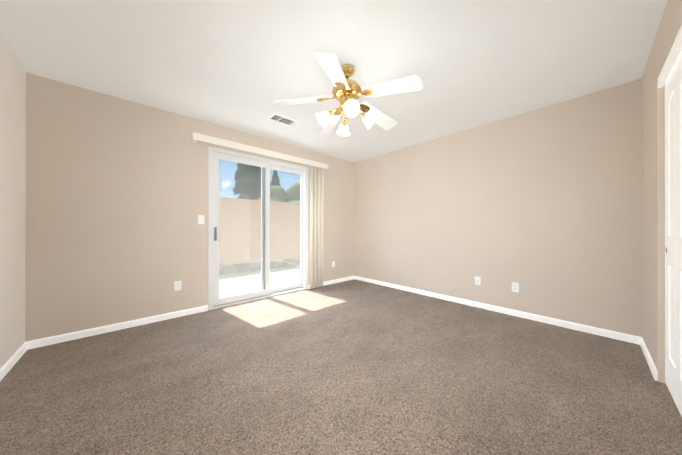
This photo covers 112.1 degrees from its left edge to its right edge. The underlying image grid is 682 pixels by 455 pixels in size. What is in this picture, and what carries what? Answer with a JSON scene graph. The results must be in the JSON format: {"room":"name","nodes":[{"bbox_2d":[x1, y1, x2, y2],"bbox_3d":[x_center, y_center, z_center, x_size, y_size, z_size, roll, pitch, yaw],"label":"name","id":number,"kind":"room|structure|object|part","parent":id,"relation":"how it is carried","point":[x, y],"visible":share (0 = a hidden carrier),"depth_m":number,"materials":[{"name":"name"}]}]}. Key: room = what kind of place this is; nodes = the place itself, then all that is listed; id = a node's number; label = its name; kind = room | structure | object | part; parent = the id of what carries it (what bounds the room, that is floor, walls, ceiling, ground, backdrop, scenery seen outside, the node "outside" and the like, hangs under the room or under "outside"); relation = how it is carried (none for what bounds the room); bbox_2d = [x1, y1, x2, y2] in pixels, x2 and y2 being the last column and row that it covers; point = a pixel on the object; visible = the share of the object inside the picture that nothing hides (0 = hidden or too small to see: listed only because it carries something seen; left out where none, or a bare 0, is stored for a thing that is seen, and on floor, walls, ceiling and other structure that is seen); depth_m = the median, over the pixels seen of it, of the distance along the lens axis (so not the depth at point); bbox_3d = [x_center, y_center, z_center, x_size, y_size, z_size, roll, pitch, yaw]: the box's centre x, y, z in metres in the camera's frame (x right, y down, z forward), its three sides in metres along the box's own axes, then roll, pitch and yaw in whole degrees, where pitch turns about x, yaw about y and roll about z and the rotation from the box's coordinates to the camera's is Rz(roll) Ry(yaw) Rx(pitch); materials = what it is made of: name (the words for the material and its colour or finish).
{"room":"empty bedroom","nodes":[
{"label":"empty bedroom","id":0,"kind":"room"},
{"bbox_2d":[0,35,25,368],"bbox_3d":[-1.331,-0.087,0.337,0.140,2.560,4.707,0,0,-42],"label":"wall","id":1,"kind":"structure","parent":0,"point":[12,186],"depth_m":1.79,"materials":[{"name":"beige paint"}]},
{"bbox_2d":[0,341,28,380],"bbox_3d":[-1.530,1.037,0.668,0.013,0.070,3.667,0,0,-42],"label":"baseboard","id":2,"kind":"structure","parent":1,"relation":"attached to","point":[7,366],"depth_m":1.78,"materials":[{"name":"white paint"}]},
{"bbox_2d":[25,72,353,341],"bbox_3d":[-1.293,-0.084,3.465,4.416,2.560,0.140,0,0,-42],"label":"wall","id":3,"kind":"structure","parent":0,"point":[116,200],"depth_m":2.42,"materials":[{"name":"beige paint"}]},
{"bbox_2d":[29,305,207,348],"bbox_3d":[-2.234,1.039,2.500,1.387,0.070,0.013,0,0,-42],"label":"baseboard","id":4,"kind":"structure","parent":3,"relation":"attached to","point":[42,342],"depth_m":2.36,"materials":[{"name":"white paint"}]},
{"bbox_2d":[174,281,180,290],"bbox_3d":[-1.957,0.701,2.756,0.070,0.114,0.008,0,0,-42],"label":"outlet","id":5,"kind":"object","parent":3,"relation":"attached to","point":[177,285],"visible":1,"depth_m":2.75,"materials":[{"name":"white plastic"}]},
{"bbox_2d":[198,215,203,223],"bbox_3d":[-1.773,-0.099,2.918,0.070,0.114,0.020,0,0,-42],"label":"light switch","id":6,"kind":"object","parent":3,"relation":"attached to","point":[200,219],"visible":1,"depth_m":2.92,"materials":[{"name":"white plastic"}]},
{"bbox_2d":[208,146,307,309],"bbox_3d":[-1.176,0.012,3.525,1.544,2.125,0.140,0,0,-42],"label":"sliding patio door","id":7,"kind":"structure","parent":3,"relation":"in","point":[265,165],"depth_m":3.43,"materials":[{"name":"clear glass"}]},
{"bbox_3d":[-1.648,0.086,3.030,0.028,0.190,0.046,0,0,-42],"label":"handle","id":8,"kind":"part","parent":7,"relation":"part of","materials":[{"name":"grey metal"}]},
{"bbox_2d":[191,132,327,169],"bbox_3d":[-1.046,-1.104,3.521,2.105,0.096,0.111,0,0,-42],"label":"cornice valance","id":9,"kind":"object","parent":3,"relation":"attached to","point":[221,142],"visible":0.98,"depth_m":3.25,"materials":[{"name":"beige wood"}]},
{"bbox_2d":[310,166,323,287],"bbox_3d":[-1.043,-0.037,3.517,2.045,2.183,0.085,0,0,-42],"label":"vertical blinds","id":10,"kind":"object","parent":9,"relation":"hanging from","point":[318,226],"visible":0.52,"depth_m":4.07,"materials":[{"name":"beige plastic"}]},
{"bbox_2d":[308,276,353,288],"bbox_3d":[-0.154,1.041,4.401,1.137,0.070,0.013,0,0,-42],"label":"baseboard","id":11,"kind":"structure","parent":3,"relation":"attached to","point":[351,277],"depth_m":4.47,"materials":[{"name":"white paint"}]},
{"bbox_2d":[0,0,667,161],"bbox_3d":[0.247,-1.426,1.781,4.416,0.120,4.707,0,0,-42],"label":"ceiling","id":12,"kind":"structure","parent":0,"point":[241,65],"depth_m":1.81,"materials":[{"name":"white paint"}]},
{"bbox_2d":[268,113,302,127],"bbox_3d":[-0.709,-1.359,2.934,0.395,0.010,0.190,0,0,-42],"label":"ceiling vent","id":13,"kind":"object","parent":12,"relation":"in","point":[281,119],"visible":1,"depth_m":2.92,"materials":[{"name":"white metal"}]},
{"bbox_2d":[272,52,422,136],"bbox_3d":[0.086,-1.075,2.002,1.182,0.579,1.221,0,0,-42],"label":"ceiling fan","id":14,"kind":"object","parent":12,"relation":"hanging from","point":[347,93],"visible":1,"depth_m":1.90,"materials":[{"name":"gold metal"}]},
{"bbox_2d":[0,279,681,454],"bbox_3d":[0.293,1.134,1.728,4.416,0.120,4.571,0,0,-42],"label":"floor","id":15,"kind":"structure","parent":0,"point":[354,367],"depth_m":1.55,"materials":[{"name":"carpet"}]},
{"bbox_2d":[354,78,641,336],"bbox_3d":[1.826,-0.084,3.221,0.140,2.560,4.707,0,0,-42],"label":"wall","id":16,"kind":"structure","parent":0,"point":[542,206],"depth_m":2.72,"materials":[{"name":"beige paint"}]},
{"bbox_2d":[475,276,480,284],"bbox_3d":[1.838,0.718,3.091,0.016,0.114,0.070,0,0,-42],"label":"outlet","id":17,"kind":"object","parent":16,"relation":"attached to","point":[477,280],"visible":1,"depth_m":3.09,"materials":[{"name":"white plastic"}]},
{"bbox_2d":[354,276,637,343],"bbox_3d":[1.512,1.040,3.449,0.013,0.070,3.667,0,0,-42],"label":"baseboard","id":18,"kind":"structure","parent":16,"relation":"attached to","point":[575,326],"depth_m":2.73,"materials":[{"name":"white paint"}]},
{"bbox_2d":[512,282,518,291],"bbox_3d":[2.117,0.728,2.791,0.008,0.114,0.070,0,0,-42],"label":"outlet","id":19,"kind":"object","parent":16,"relation":"attached to","point":[515,287],"visible":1,"depth_m":2.79,"materials":[{"name":"white plastic"}]},
{"bbox_2d":[642,0,681,383],"bbox_3d":[1.267,-0.147,0.664,4.136,2.440,0.115,0,0,-42],"label":"wall","id":20,"kind":"structure","parent":0,"point":[653,215],"depth_m":1.65,"materials":[{"name":"beige paint"}]},
{"bbox_2d":[638,336,657,380],"bbox_3d":[2.469,1.038,1.848,0.710,0.070,0.013,0,0,-42],"label":"baseboard","id":21,"kind":"structure","parent":20,"relation":"attached to","point":[641,342],"depth_m":1.79,"materials":[{"name":"white paint"}]},
{"bbox_2d":[658,25,681,87],"bbox_3d":[1.696,0.018,1.057,1.498,2.109,0.110,0,0,-42],"label":"trim","id":22,"kind":"structure","parent":20,"relation":"attached to","point":[674,53],"depth_m":1.34,"materials":[{"name":"white paint"}]},
{"bbox_2d":[665,50,681,416],"bbox_3d":[1.977,0.029,1.331,0.706,2.066,0.032,0,0,-42],"label":"closet door","id":23,"kind":"structure","parent":20,"relation":"in","point":[673,232],"depth_m":1.41,"materials":[{"name":"white wood"}]},
{"label":"outside","id":24,"kind":"structure","parent":0,"visible":0},
{"bbox_2d":[219,265,298,279],"bbox_3d":[-13.229,1.302,17.165,55.000,0.300,36.193,0,0,-42],"label":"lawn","id":25,"kind":"structure","parent":24,"point":[250,271],"depth_m":5.68,"materials":[{"name":"green plant"}]},
{"bbox_2d":[219,258,299,274],"bbox_3d":[-1.304,1.050,7.029,11.216,0.290,0.370,0,0,-42],"label":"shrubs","id":26,"kind":"object","parent":25,"relation":"on","point":[243,266],"depth_m":6.00,"materials":[{"name":"green plant"}]},
{"bbox_2d":[219,269,299,298],"bbox_3d":[-1.590,1.120,4.502,6.100,0.035,1.792,0,0,-42],"label":"patio slab","id":27,"kind":"object","parent":25,"relation":"on","point":[252,276],"depth_m":4.60,"materials":[{"name":"concrete"}]},
{"bbox_2d":[219,197,299,265],"bbox_3d":[-1.913,0.185,7.007,24.000,2.010,0.280,0,0,-42],"label":"wall","id":28,"kind":"structure","parent":25,"relation":"on","point":[251,231],"depth_m":6.39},
{"bbox_2d":[233,163,299,202],"bbox_3d":[-4.669,-2.809,11.668,9.413,7.908,6.995,0,0,-42],"label":"trees","id":29,"kind":"object","parent":25,"relation":"on","point":[257,197],"depth_m":10.56,"materials":[{"name":"green plant"}]}
]}

